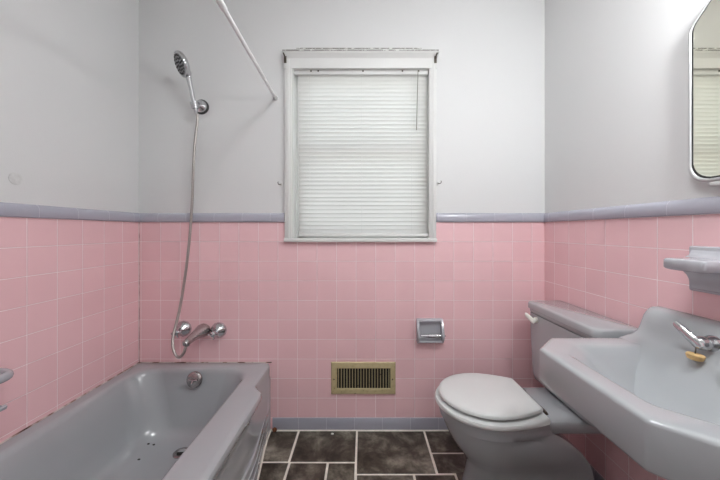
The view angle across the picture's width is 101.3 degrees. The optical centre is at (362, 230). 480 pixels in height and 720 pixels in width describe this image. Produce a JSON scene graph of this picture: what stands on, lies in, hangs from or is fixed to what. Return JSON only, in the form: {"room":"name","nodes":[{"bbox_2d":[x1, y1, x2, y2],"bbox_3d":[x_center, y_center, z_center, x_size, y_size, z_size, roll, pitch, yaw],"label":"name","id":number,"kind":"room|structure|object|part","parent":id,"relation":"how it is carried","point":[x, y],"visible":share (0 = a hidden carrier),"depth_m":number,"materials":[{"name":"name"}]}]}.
{"room":"bathroom","nodes":[
{"label":"bathroom","id":0,"kind":"room"},
{"bbox_2d":[0,0,138,442],"bbox_3d":[-1.313,-0.116,0.456,0.124,2.450,2.392,0,0,0],"label":"wall","id":1,"kind":"structure","parent":0,"point":[69,69],"depth_m":1.24,"materials":[{"name":"pink tile"}]},
{"bbox_2d":[0,368,13,411],"bbox_3d":[-1.202,0.525,0.926,0.097,0.157,0.148,0,0,0],"label":"soap dish","id":2,"kind":"object","parent":1,"relation":"attached to","point":[6,374],"visible":1,"depth_m":0.97,"materials":[{"name":"grey ceramic"}]},
{"bbox_2d":[0,405,6,411],"bbox_3d":[-1.215,0.583,0.926,0.052,0.037,0.121,0,0,0],"label":"tray","id":3,"kind":"object","parent":2,"relation":"on","point":[3,407],"depth_m":0.98,"materials":[{"name":"grey ceramic"}]},
{"bbox_2d":[8,172,22,184],"bbox_3d":[-1.254,-0.189,1.066,0.003,0.045,0.046,0,0,0],"label":"wall patch","id":4,"kind":"object","parent":1,"relation":"attached to","point":[14,178],"depth_m":1.06,"materials":[{"name":"paint"}]},
{"bbox_2d":[0,202,139,221],"bbox_3d":[-1.248,-0.075,0.514,0.016,0.050,2.268,0,0,0],"label":"trim","id":5,"kind":"structure","parent":1,"relation":"attached to","point":[6,209],"depth_m":1.21,"materials":[{"name":"tile"}]},
{"bbox_2d":[0,362,271,444],"bbox_3d":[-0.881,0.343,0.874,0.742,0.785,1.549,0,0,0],"label":"trim","id":6,"kind":"structure","parent":1,"relation":"attached to","point":[138,362],"depth_m":1.46,"materials":[{"name":"grey ceramic"}]},
{"bbox_2d":[139,0,544,428],"bbox_3d":[-0.118,-0.116,1.720,2.545,2.450,0.144,0,0,0],"label":"wall","id":7,"kind":"structure","parent":0,"point":[301,308],"depth_m":1.65,"materials":[{"name":"pink tile"}]},
{"bbox_2d":[171,321,191,337],"bbox_3d":[-1.001,0.545,1.609,0.090,0.090,0.078,0,0,0],"label":"tap","id":8,"kind":"object","parent":7,"relation":"attached to","point":[184,328],"visible":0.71,"depth_m":1.62,"materials":[{"name":"silver metal"}]},
{"bbox_3d":[-1.001,0.545,1.588,0.058,0.058,0.036,0,0,0],"label":"cross handle","id":9,"kind":"part","parent":8,"relation":"part of","materials":[{"name":"silver metal"}]},
{"bbox_2d":[171,50,198,358],"bbox_3d":[-0.937,-0.141,1.546,0.106,1.557,0.157,0,0,0],"label":"shower","id":10,"kind":"object","parent":7,"relation":"attached to","point":[182,65],"visible":0.99,"depth_m":1.57,"materials":[{"name":"silver metal"}]},
{"bbox_3d":[-0.912,-0.722,1.576,0.026,0.181,0.068,0,0,18],"label":"handle","id":11,"kind":"part","parent":10,"relation":"part of","materials":[{"name":"silver metal"}]},
{"bbox_2d":[182,323,210,346],"bbox_3d":[-0.890,0.553,1.558,0.080,0.074,0.177,0,0,0],"label":"tub spout","id":12,"kind":"object","parent":7,"relation":"attached to","point":[201,331],"visible":0.98,"depth_m":1.57,"materials":[{"name":"silver metal"}]},
{"bbox_2d":[190,99,208,114],"bbox_3d":[-0.902,-0.693,1.609,0.082,0.082,0.084,0,0,0],"label":"bracket","id":13,"kind":"object","parent":7,"relation":"attached to","point":[202,106],"visible":0.97,"depth_m":1.62,"materials":[{"name":"metal"}]},
{"bbox_2d":[139,213,284,221],"bbox_3d":[-0.844,-0.075,1.645,0.814,0.050,0.016,0,0,0],"label":"trim","id":14,"kind":"structure","parent":7,"relation":"attached to","point":[144,217],"depth_m":1.64,"materials":[{"name":"tile"}]},
{"bbox_2d":[207,322,226,339],"bbox_3d":[-0.804,0.553,1.609,0.090,0.090,0.078,0,0,0],"label":"tap","id":15,"kind":"object","parent":7,"relation":"attached to","point":[218,330],"visible":1,"depth_m":1.62,"materials":[{"name":"silver metal"}]},
{"bbox_3d":[-0.804,0.553,1.588,0.058,0.058,0.036,0,0,0],"label":"cross handle","id":16,"kind":"part","parent":15,"relation":"part of","materials":[{"name":"silver metal"}]},
{"bbox_2d":[215,0,277,100],"bbox_3d":[-0.448,-0.745,0.516,0.027,0.030,2.272,0,0,-2],"label":"shower rod","id":17,"kind":"object","parent":7,"relation":"attached to","point":[221,4],"visible":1,"depth_m":1.15,"materials":[{"name":"white metal"}]},
{"bbox_2d":[272,418,447,429],"bbox_3d":[0.255,1.075,1.647,1.519,0.066,0.006,0,0,0],"label":"baseboard","id":18,"kind":"structure","parent":7,"relation":"attached to","point":[279,423],"depth_m":1.64,"materials":[{"name":"tile"}]},
{"bbox_2d":[282,48,438,241],"bbox_3d":[-0.013,-0.474,1.694,0.862,1.069,0.175,0,0,0],"label":"window","id":19,"kind":"structure","parent":7,"relation":"in","point":[300,58],"depth_m":1.63,"materials":[{"name":"white wood"}]},
{"bbox_3d":[-0.014,0.050,1.703,0.846,0.022,0.158,0,0,0],"label":"sill","id":20,"kind":"part","parent":19,"relation":"part of","materials":[{"name":"white wood"}]},
{"bbox_3d":[-0.013,-0.992,1.630,0.862,0.030,0.044,0,0,0],"label":"head crown","id":21,"kind":"part","parent":19,"relation":"part of","materials":[{"name":"white wood"}]},
{"bbox_2d":[294,70,427,236],"bbox_3d":[-0.009,-0.434,1.661,0.753,0.930,0.040,0,0,0],"label":"blind","id":22,"kind":"object","parent":19,"relation":"attached to","point":[363,172],"visible":1,"depth_m":1.67,"materials":[{"name":"white plastic"}]},
{"bbox_3d":[0.003,0.022,1.668,0.730,0.018,0.026,0,0,0],"label":"rail","id":23,"kind":"part","parent":22,"relation":"part of","materials":[{"name":"white plastic"}]},
{"bbox_3d":[-0.011,-0.218,1.724,0.738,0.515,0.020,0,0,0],"label":"sash","id":24,"kind":"part","parent":19,"relation":"part of","materials":[{"name":"white wood"}]},
{"bbox_2d":[331,362,395,393],"bbox_3d":[0.002,0.819,1.641,0.359,0.178,0.013,0,0,0],"label":"air vent","id":25,"kind":"object","parent":7,"relation":"in","point":[346,377],"visible":1,"depth_m":1.64,"materials":[{"name":"beige metal"}]},
{"bbox_2d":[416,318,445,342],"bbox_3d":[0.373,0.552,1.621,0.152,0.130,0.053,0,0,0],"label":"toilet paper holder","id":26,"kind":"object","parent":7,"relation":"attached to","point":[428,330],"visible":1,"depth_m":1.63,"materials":[{"name":"grey ceramic"}]},
{"bbox_2d":[436,213,543,221],"bbox_3d":[0.711,-0.075,1.645,0.606,0.050,0.016,0,0,0],"label":"trim","id":27,"kind":"structure","parent":7,"relation":"attached to","point":[440,217],"depth_m":1.64,"materials":[{"name":"tile"}]},
{"bbox_2d":[259,430,465,479],"bbox_3d":[-0.118,1.148,0.526,2.513,0.082,2.532,0,0,0],"label":"floor","id":28,"kind":"structure","parent":0,"point":[289,454],"depth_m":1.46,"materials":[{"name":"tile"}]},
{"bbox_2d":[0,363,270,479],"bbox_3d":[-0.854,0.921,0.880,0.790,0.374,1.530,0,0,0],"label":"bathtub","id":29,"kind":"object","parent":28,"relation":"on","point":[204,421],"visible":1,"depth_m":1.32,"materials":[{"name":"grey ceramic"}]},
{"bbox_3d":[-0.882,0.778,1.541,0.082,0.082,0.023,0,0,0],"label":"overflow plate","id":30,"kind":"part","parent":29,"relation":"part of","materials":[{"name":"silver metal"}]},
{"bbox_2d":[257,429,271,479],"bbox_3d":[-0.468,1.106,0.882,0.045,0.009,1.524,0,0,-2],"label":"trim","id":31,"kind":"structure","parent":29,"relation":"attached to","point":[271,429],"depth_m":1.44,"materials":[{"name":"tile"}]},
{"bbox_2d":[435,300,637,479],"bbox_3d":[0.663,0.731,1.290,0.691,0.752,0.458,0,0,0],"label":"toilet","id":32,"kind":"object","parent":28,"relation":"on","point":[504,429],"visible":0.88,"depth_m":1.17,"materials":[{"name":"grey ceramic"}]},
{"bbox_3d":[0.522,0.710,1.282,0.376,0.031,0.348,0,0,0],"label":"lid","id":33,"kind":"part","parent":32,"relation":"part of","materials":[{"name":"white plastic"}]},
{"bbox_3d":[0.522,0.735,1.282,0.408,0.022,0.380,0,0,0],"label":"seat","id":34,"kind":"part","parent":32,"relation":"part of","materials":[{"name":"white plastic"}]},
{"bbox_3d":[0.821,0.424,1.439,0.043,0.044,0.043,0,0,0],"label":"flush lever","id":35,"kind":"part","parent":32,"relation":"part of","materials":[{"name":"beige plastic"}]},
{"bbox_3d":[0.924,0.577,1.290,0.164,0.336,0.430,0,0,0],"label":"tank","id":36,"kind":"part","parent":32,"relation":"part of","materials":[{"name":"grey ceramic"}]},
{"bbox_3d":[0.922,0.381,1.290,0.173,0.052,0.458,0,0,0],"label":"tank lid","id":37,"kind":"part","parent":32,"relation":"part of","materials":[{"name":"grey ceramic"}]},
{"bbox_2d":[545,0,719,479],"bbox_3d":[1.076,-0.116,0.456,0.124,2.450,2.392,0,0,0],"label":"wall","id":38,"kind":"structure","parent":0,"point":[616,71],"depth_m":1.18,"materials":[{"name":"white paint"}]},
{"bbox_2d":[590,465,604,479],"bbox_3d":[1.013,1.075,0.512,0.006,0.066,2.264,0,0,0],"label":"baseboard","id":39,"kind":"structure","parent":38,"relation":"attached to","point":[597,476],"depth_m":1.28,"materials":[{"name":"tile"}]},
{"bbox_2d":[539,306,719,479],"bbox_3d":[0.780,0.394,0.745,0.465,0.280,0.536,0,0,0],"label":"sink","id":40,"kind":"object","parent":38,"relation":"attached to","point":[640,389],"visible":1,"depth_m":0.78,"materials":[{"name":"grey ceramic"}]},
{"bbox_3d":[0.904,0.289,0.820,0.018,0.062,0.071,0,0,-11],"label":"lever","id":41,"kind":"part","parent":40,"relation":"part of","materials":[{"name":"silver metal"}]},
{"bbox_2d":[685,348,705,361],"bbox_3d":[0.902,0.333,0.800,0.037,0.036,0.038,0,0,0],"label":"plug","id":42,"kind":"object","parent":40,"relation":"hanging from","point":[694,356],"visible":1,"depth_m":0.79,"materials":[{"name":"beige rubber"}]},
{"bbox_3d":[0.932,0.309,0.803,0.060,0.049,0.048,0,0,0],"label":"faucet handle","id":43,"kind":"part","parent":40,"relation":"part of","materials":[{"name":"silver metal"}]},
{"bbox_2d":[544,196,719,221],"bbox_3d":[1.011,-0.075,0.514,0.016,0.050,2.268,0,0,0],"label":"trim","id":44,"kind":"structure","parent":38,"relation":"attached to","point":[705,205],"depth_m":1.05,"materials":[{"name":"tile"}]},
{"bbox_2d":[664,246,719,294],"bbox_3d":[0.945,0.113,0.824,0.136,0.136,0.163,0,0,0],"label":"wall shelf","id":45,"kind":"object","parent":38,"relation":"attached to","point":[702,264],"visible":1,"depth_m":0.83,"materials":[{"name":"grey ceramic"}]},
{"bbox_3d":[1.005,0.113,0.824,0.016,0.136,0.163,0,0,0],"label":"plate","id":46,"kind":"part","parent":45,"relation":"part of","materials":[{"name":"grey ceramic"}]},
{"bbox_2d":[688,0,719,185],"bbox_3d":[1.004,-0.407,0.735,0.026,0.557,0.334,0,0,0],"label":"mirror","id":47,"kind":"object","parent":38,"relation":"attached to","point":[704,33],"visible":1,"depth_m":0.86,"materials":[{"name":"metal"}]}
]}

